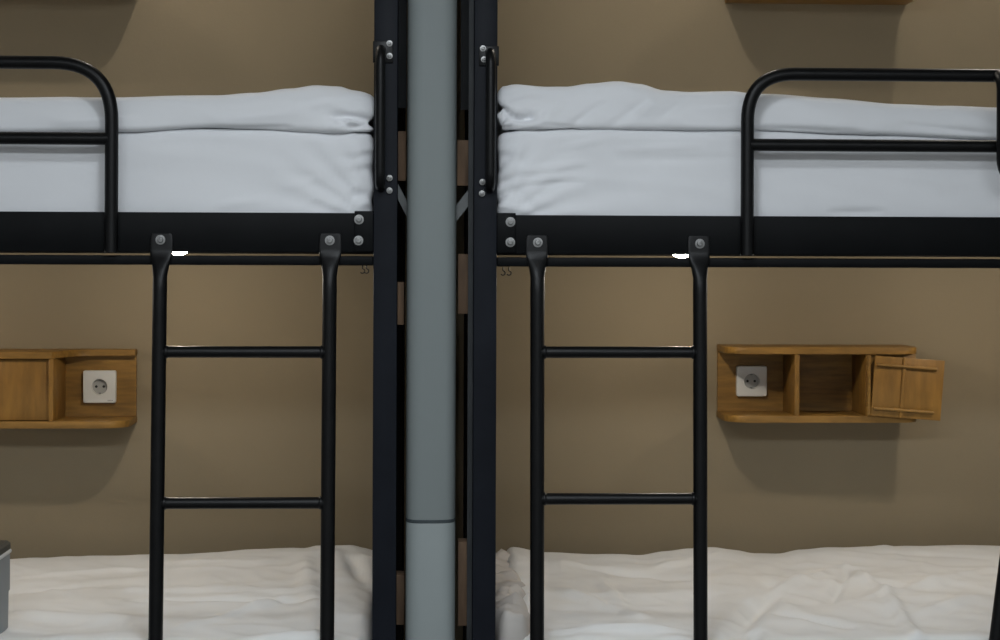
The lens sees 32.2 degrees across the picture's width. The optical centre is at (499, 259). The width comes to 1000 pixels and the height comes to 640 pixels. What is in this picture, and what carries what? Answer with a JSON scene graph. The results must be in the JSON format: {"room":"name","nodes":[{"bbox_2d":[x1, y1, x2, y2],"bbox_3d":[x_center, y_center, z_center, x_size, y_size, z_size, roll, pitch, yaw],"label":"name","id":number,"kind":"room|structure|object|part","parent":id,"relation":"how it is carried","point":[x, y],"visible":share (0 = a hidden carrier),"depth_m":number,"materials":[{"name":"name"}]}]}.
{"room":"dormitory","nodes":[
{"label":"dormitory","id":0,"kind":"room"},
{"bbox_2d":[0,0,999,639],"bbox_3d":[-0.129,0.029,4.558,5.500,2.540,0.120,0,0,-2],"label":"wall","id":1,"kind":"structure","parent":0,"point":[235,427],"depth_m":4.51,"materials":[{"name":"beige paint"}]},
{"bbox_2d":[0,349,136,428],"bbox_3d":[-1.178,0.323,4.374,0.492,0.190,0.164,0,0,-2],"label":"wall shelf","id":2,"kind":"object","parent":1,"relation":"attached to","point":[40,388],"visible":1,"depth_m":4.34,"materials":[{"name":"brown wood"}]},
{"bbox_3d":[-1.210,0.323,4.313,0.173,0.152,0.010,0,0,-2],"label":"door","id":3,"kind":"part","parent":2,"relation":"part of","materials":[{"name":"brown wood"}]},
{"bbox_2d":[83,370,116,402],"bbox_3d":[-1.027,0.325,4.446,0.084,0.084,0.013,0,0,-2],"label":"power socket","id":4,"kind":"object","parent":2,"relation":"attached to","point":[99,386],"visible":1,"depth_m":4.44,"materials":[{"name":"white plastic"}]},
{"bbox_2d":[725,0,913,4],"bbox_3d":[0.859,-0.764,4.433,0.534,0.190,0.206,0,0,-2],"label":"wall shelf","id":5,"kind":"object","parent":1,"relation":"attached to","point":[851,2],"visible":1,"depth_m":4.50,"materials":[{"name":"brown wood"}]},
{"bbox_2d":[716,344,944,422],"bbox_3d":[0.845,0.316,4.443,0.550,0.190,0.185,0,0,-2],"label":"wall shelf","id":6,"kind":"object","parent":1,"relation":"attached to","point":[807,383],"visible":1,"depth_m":4.39,"materials":[{"name":"brown wood"}]},
{"bbox_2d":[736,366,766,396],"bbox_3d":[0.655,0.316,4.512,0.080,0.080,0.012,0,0,-2],"label":"power socket","id":7,"kind":"object","parent":6,"relation":"attached to","point":[751,381],"visible":1,"depth_m":4.51,"materials":[{"name":"white plastic"}]},
{"bbox_3d":[0.997,0.317,4.399,0.116,0.156,0.008,0,0,-2],"label":"panel","id":8,"kind":"part","parent":6,"relation":"part of","materials":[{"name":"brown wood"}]},
{"bbox_3d":[1.017,0.379,4.363,0.153,0.019,0.008,0,0,-1],"label":"cross rod","id":9,"kind":"part","parent":6,"relation":"part of","materials":[{"name":"brown wood"}]},
{"bbox_3d":[1.025,0.269,4.363,0.153,0.019,0.008,0,0,-1],"label":"cross rod","id":10,"kind":"part","parent":6,"relation":"part of","materials":[{"name":"brown wood"}]},
{"bbox_3d":[1.029,0.324,4.373,0.187,0.164,0.010,0,0,-1],"label":"door","id":11,"kind":"part","parent":6,"relation":"part of","materials":[{"name":"brown wood"}]},
{"bbox_3d":[-0.026,1.250,1.831,5.300,0.100,5.340,0,0,-2],"label":"floor","id":12,"kind":"structure","parent":0,"visible":0},
{"bbox_2d":[0,0,406,639],"bbox_3d":[-1.241,0.026,3.898,2.084,2.340,1.072,0,0,-2],"label":"bunk bed","id":13,"kind":"object","parent":12,"relation":"on","point":[381,234],"visible":0.99,"depth_m":3.44,"materials":[{"name":"black metal"}]},
{"bbox_2d":[173,252,186,254],"bbox_3d":[-0.742,-0.019,3.999,0.052,0.018,0.052,0,0,-2],"label":"recessed light","id":14,"kind":"object","parent":13,"relation":"attached to","point":[174,253],"visible":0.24,"depth_m":3.98,"materials":[{"name":"metal"}]},
{"bbox_3d":[-1.274,-0.058,4.408,1.965,0.079,0.030,0,0,-2],"label":"rail","id":15,"kind":"part","parent":13,"relation":"part of","materials":[{"name":"black metal"}]},
{"bbox_3d":[-1.235,-0.002,3.427,1.965,0.019,0.022,0,0,-2],"label":"rail","id":16,"kind":"part","parent":13,"relation":"part of","materials":[{"name":"black metal"}]},
{"bbox_2d":[0,128,373,213],"bbox_3d":[-1.248,-0.156,3.919,1.959,0.226,0.955,0,0,-2],"label":"mattress","id":17,"kind":"object","parent":13,"relation":"on","point":[197,169],"visible":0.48,"depth_m":3.47,"materials":[{"name":"white fabric"}]},
{"bbox_2d":[0,85,373,137],"bbox_3d":[-1.244,-0.304,3.915,1.972,0.106,0.975,0,0,-2],"label":"duvet","id":18,"kind":"object","parent":17,"relation":"on","point":[314,108],"visible":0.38,"depth_m":3.47,"materials":[{"name":"white fabric"}]},
{"bbox_3d":[-1.235,-0.058,3.429,1.965,0.079,0.030,0,0,-2],"label":"rail","id":19,"kind":"part","parent":13,"relation":"part of","materials":[{"name":"black metal"}]},
{"bbox_3d":[-0.271,-0.057,3.451,0.038,0.081,0.006,0,0,-2],"label":"plate","id":20,"kind":"part","parent":13,"relation":"part of","materials":[{"name":"black metal"}]},
{"bbox_3d":[-0.230,0.029,3.478,0.047,2.340,0.060,0,0,-2],"label":"post","id":21,"kind":"part","parent":13,"relation":"part of","materials":[{"name":"black metal"}]},
{"bbox_3d":[-0.233,0.029,3.961,0.008,2.300,0.902,0,0,-2],"label":"panel","id":22,"kind":"part","parent":13,"relation":"part of","materials":[{"name":"black metal"}]},
{"bbox_3d":[-0.268,0.029,4.443,0.047,2.340,0.060,0,0,-2],"label":"post","id":23,"kind":"part","parent":13,"relation":"part of","materials":[{"name":"black metal"}]},
{"bbox_3d":[-1.253,0.959,3.919,1.952,0.173,0.944,0,0,-2],"label":"mattress","id":24,"kind":"object","parent":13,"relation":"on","visible":0},
{"bbox_2d":[0,545,371,639],"bbox_3d":[-1.252,0.793,3.907,1.957,0.155,0.968,0,0,-2],"label":"duvet","id":25,"kind":"object","parent":24,"relation":"on","point":[272,593],"visible":0.88,"depth_m":3.85,"materials":[{"name":"white fabric"}]},
{"bbox_2d":[0,540,11,633],"bbox_3d":[-1.141,0.676,3.530,0.264,0.191,0.119,0,0,-2],"label":"storage box","id":26,"kind":"object","parent":25,"relation":"on","point":[5,546],"visible":0.96,"depth_m":3.55,"materials":[{"name":"grey plastic"}]},
{"bbox_3d":[-1.141,0.589,3.530,0.260,0.017,0.115,0,0,-2],"label":"lid","id":27,"kind":"part","parent":26,"relation":"part of","materials":[{"name":"grey plastic"}]},
{"bbox_2d":[405,0,456,639],"bbox_3d":[-0.138,0.029,3.487,0.100,2.340,0.100,0,0,-2],"label":"pipe","id":28,"kind":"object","parent":12,"relation":"on","point":[432,24],"depth_m":3.44,"materials":[{"name":"grey metal"}]},
{"bbox_2d":[456,0,999,639],"bbox_3d":[0.937,0.034,3.979,2.100,2.342,1.082,0,0,-2],"label":"bunk bed","id":29,"kind":"object","parent":12,"relation":"on","point":[488,233],"visible":1,"depth_m":3.47,"materials":[{"name":"black metal"}]},
{"bbox_3d":[-0.069,0.030,4.451,0.046,2.340,0.060,0,0,-2],"label":"post","id":30,"kind":"part","parent":29,"relation":"part of","materials":[{"name":"black metal"}]},
{"bbox_3d":[-0.065,0.030,3.967,0.008,2.300,0.902,0,0,-2],"label":"panel","id":31,"kind":"part","parent":29,"relation":"part of","materials":[{"name":"black metal"}]},
{"bbox_3d":[-0.031,0.030,3.486,0.046,2.340,0.060,0,0,-2],"label":"post","id":32,"kind":"part","parent":29,"relation":"part of","materials":[{"name":"black metal"}]},
{"bbox_3d":[0.013,-0.054,3.462,0.038,0.080,0.006,0,0,-2],"label":"plate","id":33,"kind":"part","parent":29,"relation":"part of","materials":[{"name":"black metal"}]},
{"bbox_2d":[673,255,687,257],"bbox_3d":[0.424,-0.014,4.045,0.052,0.018,0.052,0,0,-2],"label":"recessed light","id":34,"kind":"object","parent":29,"relation":"attached to","point":[678,256],"visible":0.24,"depth_m":4.03,"materials":[{"name":"metal"}]},
{"bbox_2d":[497,129,999,216],"bbox_3d":[0.951,-0.150,4.004,1.960,0.234,0.959,0,0,-2],"label":"mattress","id":35,"kind":"object","parent":29,"relation":"on","point":[549,171],"visible":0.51,"depth_m":3.51,"materials":[{"name":"white fabric"}]},
{"bbox_2d":[497,81,996,139],"bbox_3d":[0.949,-0.300,4.001,1.977,0.124,0.977,0,0,-2],"label":"duvet","id":36,"kind":"object","parent":35,"relation":"on","point":[618,105],"visible":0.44,"depth_m":3.51,"materials":[{"name":"white fabric"}]},
{"bbox_3d":[0.938,-0.048,4.495,1.968,0.078,0.030,0,0,-2],"label":"rail","id":37,"kind":"part","parent":29,"relation":"part of","materials":[{"name":"black metal"}]},
{"bbox_3d":[0.976,-0.048,3.516,1.968,0.078,0.030,0,0,-2],"label":"rail","id":38,"kind":"part","parent":29,"relation":"part of","materials":[{"name":"black metal"}]},
{"bbox_3d":[0.976,0.007,3.514,1.968,0.019,0.022,0,0,-2],"label":"rail","id":39,"kind":"part","parent":29,"relation":"part of","materials":[{"name":"black metal"}]},
{"bbox_3d":[0.948,0.968,4.005,1.954,0.174,0.944,0,0,-2],"label":"mattress","id":40,"kind":"object","parent":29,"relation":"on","visible":0},
{"bbox_2d":[495,549,529,639],"bbox_3d":[0.010,0.756,3.975,0.116,0.117,0.923,0,0,-2],"label":"pillow","id":41,"kind":"object","parent":40,"relation":"on","point":[512,616],"visible":0.62,"depth_m":3.62,"materials":[{"name":"white fabric"}]},
{"bbox_2d":[507,545,999,639],"bbox_3d":[0.973,0.805,3.994,1.908,0.150,0.968,0,0,-2],"label":"duvet","id":42,"kind":"object","parent":40,"relation":"on","point":[879,592],"visible":0.91,"depth_m":3.91,"materials":[{"name":"white fabric"}]}
]}

